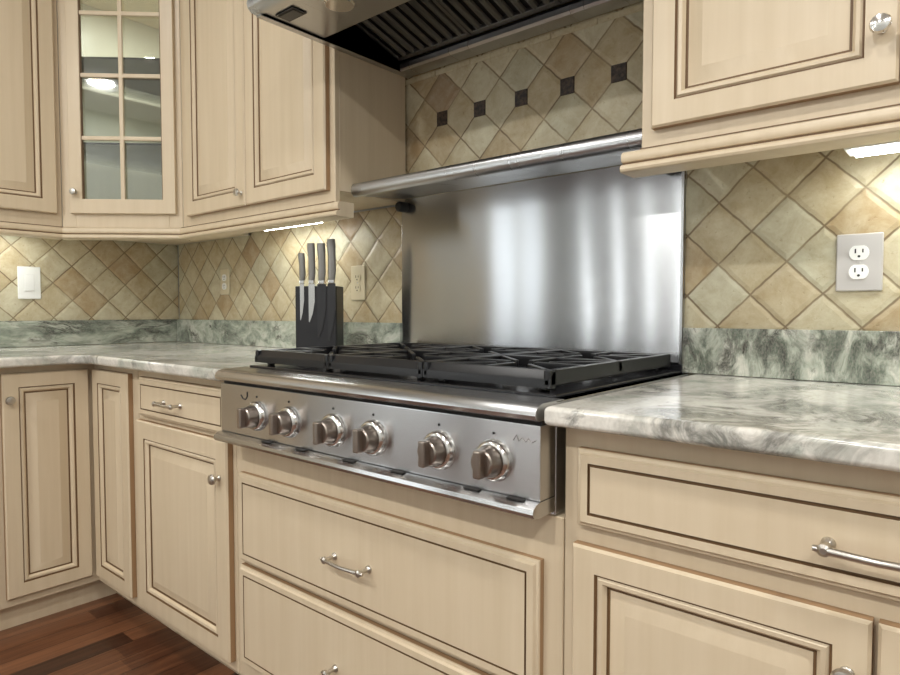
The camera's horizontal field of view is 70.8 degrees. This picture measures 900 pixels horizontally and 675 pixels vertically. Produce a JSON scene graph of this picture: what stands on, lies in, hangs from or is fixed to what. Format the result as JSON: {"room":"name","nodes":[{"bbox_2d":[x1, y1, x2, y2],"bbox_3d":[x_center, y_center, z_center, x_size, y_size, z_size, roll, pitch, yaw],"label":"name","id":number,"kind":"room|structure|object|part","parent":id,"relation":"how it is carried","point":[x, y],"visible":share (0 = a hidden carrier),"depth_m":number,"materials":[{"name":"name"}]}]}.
{"room":"kitchen","nodes":[
{"label":"kitchen","id":0,"kind":"room"},
{"bbox_2d":[0,235,179,347],"bbox_3d":[-2.589,-0.381,1.770,0.130,2.740,3.708,2,3,40],"label":"wall","id":1,"kind":"structure","parent":0,"point":[81,279],"depth_m":2.84,"materials":[{"name":"beige tile"}]},
{"bbox_2d":[17,266,40,298],"bbox_3d":[-1.762,-0.229,2.651,0.010,0.136,0.084,2,3,40],"label":"light switch","id":2,"kind":"object","parent":1,"relation":"attached to","point":[28,278],"visible":1,"depth_m":2.65,"materials":[{"name":"white plastic"}]},
{"bbox_2d":[0,0,62,239],"bbox_3d":[-1.887,-0.910,2.184,0.366,1.076,0.876,2,3,40],"label":"upper cabinet","id":3,"kind":"object","parent":1,"relation":"attached to","point":[30,164],"visible":1,"depth_m":2.35,"materials":[{"name":"beige paint"}]},
{"bbox_3d":[-1.792,-0.391,2.125,0.068,0.044,0.876,2,3,40],"label":"light rail","id":4,"kind":"part","parent":3,"relation":"part of","materials":[{"name":"beige paint"}]},
{"bbox_2d":[0,593,238,674],"bbox_3d":[-0.475,1.112,0.048,5.400,0.100,3.700,2,3,40],"label":"floor","id":5,"kind":"structure","parent":0,"point":[108,635],"depth_m":2.02,"materials":[{"name":"brown wood"}]},
{"bbox_2d":[0,364,166,630],"bbox_3d":[-1.277,0.520,2.490,0.970,0.880,0.930,2,3,40],"label":"base cabinet","id":6,"kind":"object","parent":5,"relation":"on","point":[69,508],"visible":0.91,"depth_m":2.14,"materials":[{"name":"beige paint"}]},
{"bbox_3d":[-1.420,0.204,2.042,0.030,0.029,0.029,2,3,40],"label":"knob","id":7,"kind":"part","parent":6,"relation":"part of","materials":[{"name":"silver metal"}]},
{"bbox_3d":[-1.366,0.485,2.155,0.020,0.742,0.260,2,3,40],"label":"door","id":8,"kind":"part","parent":6,"relation":"part of","materials":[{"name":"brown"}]},
{"bbox_3d":[-1.151,0.485,2.165,0.282,0.742,0.020,2,3,40],"label":"door","id":9,"kind":"part","parent":6,"relation":"part of","materials":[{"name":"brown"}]},
{"bbox_2d":[0,341,282,380],"bbox_3d":[-1.490,0.092,1.774,1.568,0.032,2.298,2,3,40],"label":"countertop","id":10,"kind":"structure","parent":6,"relation":"on","point":[178,358],"depth_m":2.13,"materials":[{"name":"stone"}]},
{"bbox_2d":[0,319,176,347],"bbox_3d":[-2.090,0.000,2.261,0.020,0.108,2.276,2,3,40],"label":"stone upstand","id":11,"kind":"object","parent":10,"relation":"on","point":[49,332],"visible":1,"depth_m":2.80,"materials":[{"name":"stone"}]},
{"bbox_2d":[176,319,401,347],"bbox_3d":[-0.760,-0.016,2.645,1.560,0.108,0.021,2,3,40],"label":"stone upstand","id":12,"kind":"object","parent":10,"relation":"on","point":[280,334],"visible":0.8,"depth_m":2.65,"materials":[{"name":"stone"}]},
{"bbox_2d":[295,286,343,347],"bbox_3d":[-0.439,-0.056,2.136,0.146,0.232,0.088,0,2,7],"label":"knife block","id":13,"kind":"object","parent":10,"relation":"on","point":[306,331],"visible":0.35,"depth_m":2.10,"materials":[{"name":"black plastic"}]},
{"bbox_2d":[298,253,305,319],"bbox_3d":[-0.489,-0.167,2.093,0.026,0.222,0.017,0,2,7],"label":"knife","id":14,"kind":"object","parent":13,"relation":"attached to","point":[301,256],"visible":1,"depth_m":2.09,"materials":[{"name":"silver metal"}]},
{"bbox_3d":[-0.489,-0.228,2.091,0.026,0.102,0.017,0,2,7],"label":"handle","id":15,"kind":"part","parent":14,"relation":"part of","materials":[{"name":"silver metal"}]},
{"bbox_3d":[-0.489,-0.116,2.095,0.014,0.120,0.002,0,2,7],"label":"blade","id":16,"kind":"part","parent":14,"relation":"part of","materials":[{"name":"silver metal"}]},
{"bbox_2d":[307,243,315,321],"bbox_3d":[-0.457,-0.180,2.089,0.028,0.260,0.017,0,2,7],"label":"knife","id":17,"kind":"object","parent":13,"relation":"attached to","point":[310,246],"visible":1,"depth_m":2.08,"materials":[{"name":"silver metal"}]},
{"bbox_3d":[-0.457,-0.243,2.086,0.028,0.134,0.017,0,2,7],"label":"handle","id":18,"kind":"part","parent":17,"relation":"part of","materials":[{"name":"silver metal"}]},
{"bbox_3d":[-0.457,-0.113,2.092,0.021,0.126,0.002,0,2,7],"label":"blade","id":19,"kind":"part","parent":17,"relation":"part of","materials":[{"name":"silver metal"}]},
{"bbox_2d":[317,243,325,337],"bbox_3d":[-0.423,-0.154,2.086,0.030,0.312,0.017,0,2,7],"label":"knife","id":20,"kind":"object","parent":13,"relation":"attached to","point":[321,287],"visible":1,"depth_m":2.08,"materials":[{"name":"grey metal"}]},
{"bbox_3d":[-0.423,-0.243,2.082,0.030,0.134,0.017,0,2,7],"label":"handle","id":21,"kind":"part","parent":20,"relation":"part of","materials":[{"name":"silver metal"}]},
{"bbox_3d":[-0.423,-0.087,2.088,0.030,0.178,0.002,0,2,7],"label":"blade","id":22,"kind":"part","parent":20,"relation":"part of","materials":[{"name":"silver metal"}]},
{"bbox_2d":[327,239,335,340],"bbox_3d":[-0.389,-0.155,2.082,0.031,0.335,0.017,0,2,7],"label":"knife","id":23,"kind":"object","parent":13,"relation":"attached to","point":[331,247],"visible":1,"depth_m":2.08,"materials":[{"name":"grey metal"}]},
{"bbox_3d":[-0.389,-0.251,2.078,0.031,0.144,0.017,0,2,7],"label":"handle","id":24,"kind":"part","parent":23,"relation":"part of","materials":[{"name":"silver metal"}]},
{"bbox_3d":[-0.389,-0.083,2.084,0.026,0.190,0.002,0,2,7],"label":"blade","id":25,"kind":"part","parent":23,"relation":"part of","materials":[{"name":"grey metal"}]},
{"bbox_2d":[136,370,241,674],"bbox_3d":[-0.606,0.537,2.088,0.572,0.880,0.681,2,3,40],"label":"base cabinet","id":26,"kind":"object","parent":5,"relation":"on","point":[187,488],"visible":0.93,"depth_m":1.82,"materials":[{"name":"beige paint"}]},
{"bbox_3d":[-0.828,0.197,1.842,0.124,0.017,0.040,2,3,40],"label":"handle","id":27,"kind":"part","parent":26,"relation":"part of","materials":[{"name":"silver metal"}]},
{"bbox_3d":[-0.785,0.192,1.845,0.521,0.124,0.020,2,3,40],"label":"drawer","id":28,"kind":"part","parent":26,"relation":"part of","materials":[{"name":"brown wood"}]},
{"bbox_3d":[-0.629,0.378,1.690,0.029,0.029,0.030,2,3,40],"label":"knob","id":29,"kind":"part","parent":26,"relation":"part of","materials":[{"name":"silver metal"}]},
{"bbox_2d":[237,446,564,674],"bbox_3d":[-0.009,0.637,1.590,0.984,0.722,0.681,2,3,40],"label":"base cabinet","id":30,"kind":"object","parent":5,"relation":"on","point":[341,573],"visible":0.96,"depth_m":1.30,"materials":[{"name":"beige paint"}]},
{"bbox_3d":[-0.225,0.737,1.357,0.134,0.017,0.040,2,3,40],"label":"handle","id":31,"kind":"part","parent":30,"relation":"part of","materials":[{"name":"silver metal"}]},
{"bbox_3d":[-0.225,0.485,1.347,0.134,0.017,0.040,2,3,40],"label":"handle","id":32,"kind":"part","parent":30,"relation":"part of","materials":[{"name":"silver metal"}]},
{"bbox_3d":[-0.197,0.736,1.373,0.914,0.262,0.020,2,3,40],"label":"drawer","id":33,"kind":"part","parent":30,"relation":"part of","materials":[{"name":"brown wood"}]},
{"bbox_2d":[564,428,899,674],"bbox_3d":[0.699,0.582,0.992,0.861,0.880,0.682,2,3,40],"label":"base cabinet","id":34,"kind":"object","parent":5,"relation":"on","point":[681,558],"visible":0.94,"depth_m":0.86,"materials":[{"name":"beige paint"}]},
{"bbox_2d":[544,374,899,471],"bbox_3d":[0.776,0.127,0.921,1.060,0.032,0.688,2,3,40],"label":"countertop","id":35,"kind":"structure","parent":34,"relation":"on","point":[850,424],"depth_m":0.92,"materials":[{"name":"stone"}]},
{"bbox_2d":[213,342,688,519],"bbox_3d":[-0.023,0.156,1.551,0.956,0.237,0.716,2,3,40],"label":"gas cooktop","id":36,"kind":"object","parent":35,"relation":"in","point":[488,445],"depth_m":1.24,"materials":[{"name":"silver metal"}]},
{"bbox_3d":[-0.483,0.189,1.497,0.054,0.054,0.040,2,3,40],"label":"control knob","id":37,"kind":"part","parent":36,"relation":"part of","materials":[{"name":"silver metal"}]},
{"bbox_3d":[-0.385,0.193,1.414,0.054,0.054,0.040,2,3,40],"label":"control knob","id":38,"kind":"part","parent":36,"relation":"part of","materials":[{"name":"silver metal"}]},
{"bbox_3d":[-0.266,0.197,1.314,0.054,0.054,0.040,2,3,40],"label":"control knob","id":39,"kind":"part","parent":36,"relation":"part of","materials":[{"name":"silver metal"}]},
{"bbox_3d":[-0.222,0.048,1.786,0.299,0.040,0.554,2,3,40],"label":"burner grate","id":40,"kind":"part","parent":36,"relation":"part of","materials":[{"name":"black metal"}]},
{"bbox_3d":[-0.172,0.200,1.235,0.054,0.054,0.040,2,3,40],"label":"control knob","id":41,"kind":"part","parent":36,"relation":"part of","materials":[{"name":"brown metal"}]},
{"bbox_3d":[-0.214,0.263,1.329,0.956,0.026,0.069,2,3,40],"label":"rail","id":42,"kind":"part","parent":36,"relation":"part of","materials":[{"name":"silver metal"}]},
{"bbox_3d":[-0.206,0.189,1.334,0.956,0.122,0.047,2,3,40],"label":"control panel","id":43,"kind":"part","parent":36,"relation":"part of","materials":[{"name":"silver metal"}]},
{"bbox_3d":[-0.039,0.205,1.124,0.054,0.054,0.040,2,3,40],"label":"control knob","id":44,"kind":"part","parent":36,"relation":"part of","materials":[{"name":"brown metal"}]},
{"bbox_3d":[0.007,0.056,1.593,0.299,0.040,0.554,2,3,40],"label":"burner grate","id":45,"kind":"part","parent":36,"relation":"part of","materials":[{"name":"black metal"}]},
{"bbox_2d":[250,364,679,397],"bbox_3d":[0.012,0.079,1.595,0.926,0.007,0.582,2,3,40],"label":"tray","id":46,"kind":"object","parent":36,"relation":"on","point":[572,390],"depth_m":1.29,"materials":[{"name":"silver metal"}]},
{"bbox_3d":[0.054,0.208,1.045,0.054,0.054,0.040,2,3,40],"label":"control knob","id":47,"kind":"part","parent":36,"relation":"part of","materials":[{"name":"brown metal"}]},
{"bbox_3d":[0.237,0.064,1.400,0.299,0.040,0.554,2,3,40],"label":"burner grate","id":48,"kind":"part","parent":36,"relation":"part of","materials":[{"name":"black metal"}]},
{"bbox_3d":[0.198,0.063,1.824,0.940,0.020,0.006,2,3,40],"label":"trim","id":49,"kind":"part","parent":36,"relation":"part of","materials":[{"name":"black metal"}]},
{"bbox_2d":[682,328,899,385],"bbox_3d":[0.981,0.045,1.183,1.087,0.108,0.021,2,3,40],"label":"stone upstand","id":50,"kind":"object","parent":35,"relation":"on","point":[842,356],"visible":1,"depth_m":1.37,"materials":[{"name":"stone"}]},
{"bbox_3d":[0.355,0.621,0.903,0.403,0.574,0.020,2,3,40],"label":"door","id":51,"kind":"part","parent":34,"relation":"part of","materials":[{"name":"brown wood"}]},
{"bbox_3d":[0.513,0.248,0.755,0.803,0.124,0.020,2,3,40],"label":"drawer","id":52,"kind":"part","parent":34,"relation":"part of","materials":[{"name":"brown wood"}]},
{"bbox_3d":[0.475,0.410,0.761,0.029,0.029,0.030,2,3,40],"label":"knob","id":53,"kind":"part","parent":34,"relation":"part of","materials":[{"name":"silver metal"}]},
{"bbox_3d":[0.494,0.256,0.732,0.129,0.017,0.041,2,3,40],"label":"handle","id":54,"kind":"part","parent":34,"relation":"part of","materials":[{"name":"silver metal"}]},
{"bbox_3d":[0.668,0.632,0.640,0.404,0.574,0.020,2,3,40],"label":"door","id":55,"kind":"part","parent":34,"relation":"part of","materials":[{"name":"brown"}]},
{"bbox_2d":[178,0,899,382],"bbox_3d":[0.756,-0.367,1.453,5.640,2.740,0.133,2,3,40],"label":"wall","id":56,"kind":"structure","parent":0,"point":[761,235],"depth_m":1.66,"materials":[{"name":"beige tile"}]},
{"bbox_2d":[56,0,250,244],"bbox_3d":[-1.296,-0.929,2.644,0.675,1.076,0.636,2,3,40],"label":"upper cabinet","id":57,"kind":"object","parent":56,"relation":"attached to","point":[120,104],"visible":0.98,"depth_m":2.47,"materials":[{"name":"beige paint"}]},
{"bbox_3d":[-1.438,-0.558,2.417,0.026,0.026,0.027,0,2,-3],"label":"knob","id":58,"kind":"part","parent":57,"relation":"part of","materials":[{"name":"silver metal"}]},
{"bbox_3d":[-1.272,-0.943,2.452,0.457,1.032,0.019,0,2,-3],"label":"frame","id":59,"kind":"part","parent":57,"relation":"part of","materials":[{"name":"beige paint"}]},
{"bbox_2d":[82,56,159,104],"bbox_3d":[-1.296,-1.097,2.649,0.606,0.008,0.569,2,3,40],"label":"shelf","id":60,"kind":"object","parent":57,"relation":"attached to","point":[136,91],"depth_m":2.73,"materials":[{"name":"clear glass"}]},
{"bbox_3d":[-1.264,-0.949,2.433,0.399,0.940,0.019,0,2,-3],"label":"door","id":61,"kind":"part","parent":57,"relation":"part of","materials":[{"name":"beige paint"}]},
{"bbox_2d":[84,142,161,174],"bbox_3d":[-1.296,-0.767,2.663,0.606,0.008,0.569,2,3,40],"label":"shelf","id":62,"kind":"object","parent":57,"relation":"attached to","point":[140,158],"depth_m":2.72,"materials":[{"name":"clear glass"}]},
{"bbox_3d":[-1.273,-0.405,2.477,0.479,0.044,0.068,0,2,-3],"label":"light rail","id":63,"kind":"part","parent":57,"relation":"part of","materials":[{"name":"beige paint"}]},
{"bbox_2d":[220,269,229,294],"bbox_3d":[-1.018,-0.251,2.861,0.072,0.115,0.010,2,3,40],"label":"outlet","id":64,"kind":"object","parent":56,"relation":"attached to","point":[224,273],"visible":1,"depth_m":2.85,"materials":[{"name":"beige plastic"}]},
{"bbox_2d":[178,207,401,322],"bbox_3d":[-0.747,-0.207,2.647,1.556,0.520,0.008,2,3,40],"label":"tile backsplash","id":65,"kind":"structure","parent":56,"relation":"attached to","point":[263,266],"depth_m":2.57,"materials":[{"name":"tile"}]},
{"bbox_2d":[179,0,405,239],"bbox_3d":[-0.599,-0.913,2.248,0.946,1.076,0.348,2,3,40],"label":"upper cabinet","id":66,"kind":"object","parent":56,"relation":"attached to","point":[279,124],"visible":0.98,"depth_m":2.07,"materials":[{"name":"beige paint"}]},
{"bbox_3d":[-0.848,-0.935,2.277,0.403,0.955,0.020,2,3,40],"label":"door","id":67,"kind":"part","parent":66,"relation":"part of","materials":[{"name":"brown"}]},
{"bbox_3d":[-0.724,-0.495,2.161,0.026,0.026,0.027,2,3,40],"label":"knob","id":68,"kind":"part","parent":66,"relation":"part of","materials":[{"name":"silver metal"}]},
{"bbox_3d":[-0.673,-0.393,2.181,0.946,0.044,0.068,2,3,40],"label":"light rail","id":69,"kind":"part","parent":66,"relation":"part of","materials":[{"name":"beige paint"}]},
{"bbox_3d":[-0.528,-0.923,2.009,0.423,0.955,0.020,2,3,40],"label":"door","id":70,"kind":"part","parent":66,"relation":"part of","materials":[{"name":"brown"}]},
{"bbox_2d":[265,222,322,230],"bbox_3d":[-0.608,-0.436,2.358,0.375,0.044,0.070,2,3,40],"label":"light","id":71,"kind":"object","parent":66,"relation":"attached to","point":[321,222],"visible":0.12,"depth_m":2.36,"materials":[{"name":"white plastic"}]},
{"bbox_2d":[351,265,365,299],"bbox_3d":[-0.333,-0.197,2.286,0.074,0.125,0.010,2,3,40],"label":"outlet","id":72,"kind":"object","parent":56,"relation":"attached to","point":[358,288],"visible":1,"depth_m":2.28,"materials":[{"name":"beige plastic"}]},
{"bbox_2d":[354,273,360,281],"bbox_3d":[-0.335,-0.216,2.283,0.035,0.029,0.003,2,3,40],"label":"receptacle","id":73,"kind":"object","parent":72,"relation":"attached to","point":[357,276],"depth_m":2.28,"materials":[{"name":"beige plastic"}]},
{"bbox_2d":[354,284,360,291],"bbox_3d":[-0.335,-0.177,2.285,0.035,0.029,0.003,2,3,40],"label":"receptacle","id":74,"kind":"object","parent":72,"relation":"attached to","point":[357,287],"depth_m":2.28,"materials":[{"name":"beige plastic"}]},
{"bbox_2d":[246,0,643,78],"bbox_3d":[0.026,-1.288,1.550,0.940,0.905,0.603,2,3,40],"label":"range hood","id":75,"kind":"object","parent":56,"relation":"attached to","point":[385,34],"visible":1,"depth_m":1.77,"materials":[{"name":"silver metal"}]},
{"bbox_3d":[-0.082,-0.910,1.437,0.895,0.145,0.197,2,3,40],"label":"underside panel","id":76,"kind":"part","parent":75,"relation":"part of","materials":[{"name":"silver metal"}]},
{"bbox_2d":[324,0,355,11],"bbox_3d":[-0.279,-0.842,1.600,0.080,0.004,0.080,2,3,40],"label":"lamp","id":77,"kind":"object","parent":75,"relation":"attached to","point":[329,5],"depth_m":1.60,"materials":[{"name":"beige metal"}]},
{"bbox_3d":[0.200,-0.863,1.774,0.895,0.037,0.062,2,3,40],"label":"rail","id":78,"kind":"part","parent":75,"relation":"part of","materials":[{"name":"silver metal"}]},
{"bbox_2d":[351,128,685,364],"bbox_3d":[0.127,-0.194,1.742,0.946,0.538,0.251,2,3,40],"label":"backguard","id":79,"kind":"object","parent":56,"relation":"attached to","point":[594,260],"visible":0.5,"depth_m":1.74,"materials":[{"name":"grey metal"}]},
{"bbox_2d":[351,128,641,198],"bbox_3d":[0.128,-0.441,1.721,0.923,0.041,0.238,2,3,40],"label":"shelf","id":80,"kind":"object","parent":79,"relation":"attached to","point":[604,151],"depth_m":1.67,"materials":[{"name":"silver metal"}]},
{"bbox_3d":[0.558,-0.178,1.525,0.006,0.484,0.002,2,3,40],"label":"edge trim","id":81,"kind":"part","parent":79,"relation":"part of","materials":[{"name":"silver metal"}]},
{"bbox_2d":[405,0,643,198],"bbox_3d":[0.230,-0.673,1.806,0.996,0.479,0.008,2,3,40],"label":"tile backsplash","id":82,"kind":"structure","parent":56,"relation":"attached to","point":[597,106],"depth_m":1.80,"materials":[{"name":"tile"}]},
{"bbox_2d":[620,0,899,177],"bbox_3d":[0.791,-0.864,1.078,0.921,1.076,0.352,2,3,40],"label":"upper cabinet","id":83,"kind":"object","parent":56,"relation":"attached to","point":[726,82],"visible":1,"depth_m":1.12,"materials":[{"name":"beige paint"}]},
{"bbox_3d":[0.718,-0.344,1.012,0.921,0.044,0.068,2,3,40],"label":"light rail","id":84,"kind":"part","parent":83,"relation":"part of","materials":[{"name":"beige paint"}]},
{"bbox_3d":[0.552,-0.884,1.101,0.399,0.958,0.020,2,3,40],"label":"door","id":85,"kind":"part","parent":83,"relation":"part of","materials":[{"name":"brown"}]},
{"bbox_2d":[844,140,899,157],"bbox_3d":[0.966,-0.374,1.056,0.520,0.060,0.070,2,3,40],"label":"light","id":86,"kind":"object","parent":83,"relation":"attached to","point":[894,146],"visible":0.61,"depth_m":1.18,"materials":[{"name":"white plastic"}]},
{"bbox_2d":[851,144,899,157],"bbox_3d":[0.966,-0.346,1.057,0.496,0.004,0.056,2,3,40],"label":"diffuser","id":87,"kind":"object","parent":86,"relation":"attached to","point":[873,149],"depth_m":1.18,"materials":[{"name":"white plastic"}]},
{"bbox_3d":[0.671,-0.486,0.985,0.030,0.030,0.032,2,3,40],"label":"knob","id":88,"kind":"part","parent":83,"relation":"part of","materials":[{"name":"silver metal"}]},
{"bbox_2d":[684,148,899,382],"bbox_3d":[0.990,-0.146,1.188,1.090,0.520,0.008,2,3,40],"label":"tile backsplash","id":89,"kind":"structure","parent":56,"relation":"attached to","point":[761,244],"depth_m":1.39,"materials":[{"name":"tile"}]},
{"bbox_2d":[835,232,883,290],"bbox_3d":[0.841,-0.154,1.301,0.082,0.118,0.010,2,3,40],"label":"outlet","id":90,"kind":"object","parent":56,"relation":"attached to","point":[859,257],"visible":1,"depth_m":1.30,"materials":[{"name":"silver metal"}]},
{"bbox_2d":[849,245,868,259],"bbox_3d":[0.839,-0.174,1.298,0.035,0.029,0.003,2,3,40],"label":"receptacle","id":91,"kind":"object","parent":90,"relation":"attached to","point":[856,252],"depth_m":1.30,"materials":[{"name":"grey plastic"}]},
{"bbox_2d":[849,264,868,278],"bbox_3d":[0.839,-0.135,1.299,0.035,0.029,0.003,2,3,40],"label":"receptacle","id":92,"kind":"object","parent":90,"relation":"attached to","point":[856,271],"depth_m":1.30,"materials":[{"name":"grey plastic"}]}
]}

